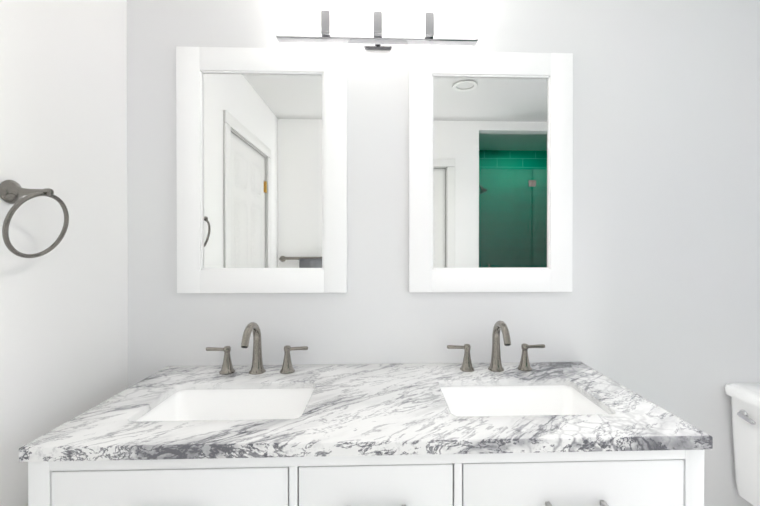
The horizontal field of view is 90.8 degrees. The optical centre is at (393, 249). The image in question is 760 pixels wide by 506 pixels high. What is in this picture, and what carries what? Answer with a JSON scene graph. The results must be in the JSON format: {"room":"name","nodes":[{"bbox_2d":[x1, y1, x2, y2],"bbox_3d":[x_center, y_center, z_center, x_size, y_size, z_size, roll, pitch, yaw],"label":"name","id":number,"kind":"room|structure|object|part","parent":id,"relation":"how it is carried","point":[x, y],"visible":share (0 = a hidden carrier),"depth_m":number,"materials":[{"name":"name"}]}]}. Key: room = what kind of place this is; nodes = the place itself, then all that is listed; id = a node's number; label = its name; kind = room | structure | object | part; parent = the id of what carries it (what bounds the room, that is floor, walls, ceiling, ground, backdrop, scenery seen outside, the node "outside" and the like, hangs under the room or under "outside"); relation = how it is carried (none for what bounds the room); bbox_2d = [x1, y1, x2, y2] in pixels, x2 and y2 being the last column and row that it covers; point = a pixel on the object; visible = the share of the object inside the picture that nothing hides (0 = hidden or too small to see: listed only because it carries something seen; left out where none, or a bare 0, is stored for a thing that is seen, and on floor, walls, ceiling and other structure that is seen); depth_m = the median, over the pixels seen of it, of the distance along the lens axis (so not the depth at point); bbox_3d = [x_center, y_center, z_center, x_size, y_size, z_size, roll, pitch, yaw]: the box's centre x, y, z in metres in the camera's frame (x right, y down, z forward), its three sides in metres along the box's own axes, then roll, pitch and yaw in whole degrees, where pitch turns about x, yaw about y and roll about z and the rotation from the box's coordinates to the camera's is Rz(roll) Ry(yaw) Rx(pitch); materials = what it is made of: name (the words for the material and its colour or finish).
{"room":"bathroom","nodes":[
{"label":"bathroom","id":0,"kind":"room"},
{"bbox_2d":[0,0,127,505],"bbox_3d":[-0.974,0.075,0.301,0.100,2.440,2.100,0,0,-2],"label":"wall","id":1,"kind":"structure","parent":0,"point":[64,301],"depth_m":1.07,"materials":[{"name":"paint"}]},
{"bbox_2d":[0,180,68,257],"bbox_3d":[-0.893,-0.076,0.925,0.101,0.193,0.168,0,0,-2],"label":"towel ring","id":2,"kind":"object","parent":1,"relation":"attached to","point":[13,192],"visible":1,"depth_m":0.91,"materials":[{"name":"silver metal"}]},
{"bbox_2d":[127,0,759,505],"bbox_3d":[0.491,0.069,1.438,3.103,2.440,0.124,0,0,-2],"label":"wall","id":3,"kind":"structure","parent":0,"point":[659,304],"depth_m":1.38,"materials":[{"name":"paint"}]},
{"bbox_3d":[-0.471,-0.285,1.354,0.604,0.878,0.023,0,0,-2],"label":"mirror","id":4,"kind":"part","parent":3,"relation":"part of","materials":[{"name":"white mirror"}]},
{"bbox_3d":[-0.471,-0.285,1.357,0.446,0.720,0.004,0,0,-2],"label":"glass","id":5,"kind":"part","parent":3,"relation":"part of","materials":[{"name":"clear glass"}]},
{"bbox_2d":[276,8,477,50],"bbox_3d":[-0.054,-0.772,1.317,0.684,0.113,0.119,0,0,-2],"label":"sconce","id":6,"kind":"object","parent":3,"relation":"attached to","point":[383,30],"visible":1,"depth_m":1.26,"materials":[{"name":"white glass"}]},
{"bbox_3d":[0.359,-0.285,1.384,0.446,0.720,0.004,0,0,-2],"label":"glass","id":7,"kind":"part","parent":3,"relation":"part of","materials":[{"name":"clear glass"}]},
{"bbox_3d":[0.359,-0.285,1.382,0.604,0.878,0.023,0,0,-2],"label":"mirror","id":8,"kind":"part","parent":3,"relation":"part of","materials":[{"name":"white mirror"}]},
{"bbox_3d":[0.541,1.327,-0.092,3.103,0.060,3.200,0,0,-2],"label":"floor","id":9,"kind":"structure","parent":0,"visible":0},
{"bbox_2d":[19,440,712,505],"bbox_3d":[-0.047,0.866,1.097,1.514,0.849,0.574,0,0,-2],"label":"bathroom vanity","id":10,"kind":"object","parent":9,"relation":"on","point":[576,472],"depth_m":0.84,"materials":[{"name":"white wood"}]},
{"bbox_2d":[19,360,712,451],"bbox_3d":[-0.047,0.435,1.104,1.524,0.030,0.559,0,0,-2],"label":"countertop","id":11,"kind":"structure","parent":10,"relation":"on","point":[524,401],"depth_m":1.05,"materials":[{"name":"white stone"}]},
{"bbox_2d":[136,388,313,420],"bbox_3d":[-0.453,0.525,1.059,0.500,0.168,0.325,0,0,-2],"label":"sink","id":12,"kind":"object","parent":11,"relation":"in","point":[180,404],"depth_m":1.18,"materials":[{"name":"white ceramic"}]},
{"bbox_2d":[206,322,307,374],"bbox_3d":[-0.466,0.328,1.236,0.346,0.182,0.158,0,0,-2],"label":"faucet","id":13,"kind":"object","parent":11,"relation":"on","point":[257,368],"depth_m":1.27,"materials":[{"name":"silver metal"}]},
{"bbox_2d":[447,320,544,371],"bbox_3d":[0.362,0.328,1.263,0.346,0.182,0.158,0,0,-2],"label":"faucet","id":14,"kind":"object","parent":11,"relation":"on","point":[495,365],"depth_m":1.30,"materials":[{"name":"silver metal"}]},
{"bbox_2d":[440,385,607,416],"bbox_3d":[0.361,0.525,1.086,0.500,0.168,0.325,0,0,-2],"label":"sink","id":15,"kind":"object","parent":11,"relation":"in","point":[461,400],"depth_m":1.21,"materials":[{"name":"white ceramic"}]},
{"bbox_2d":[725,383,759,505],"bbox_3d":[1.504,0.898,1.067,0.501,0.786,0.748,0,0,-2],"label":"toilet","id":16,"kind":"object","parent":9,"relation":"on","point":[745,401],"visible":1,"depth_m":1.35,"materials":[{"name":"white ceramic"}]}
]}

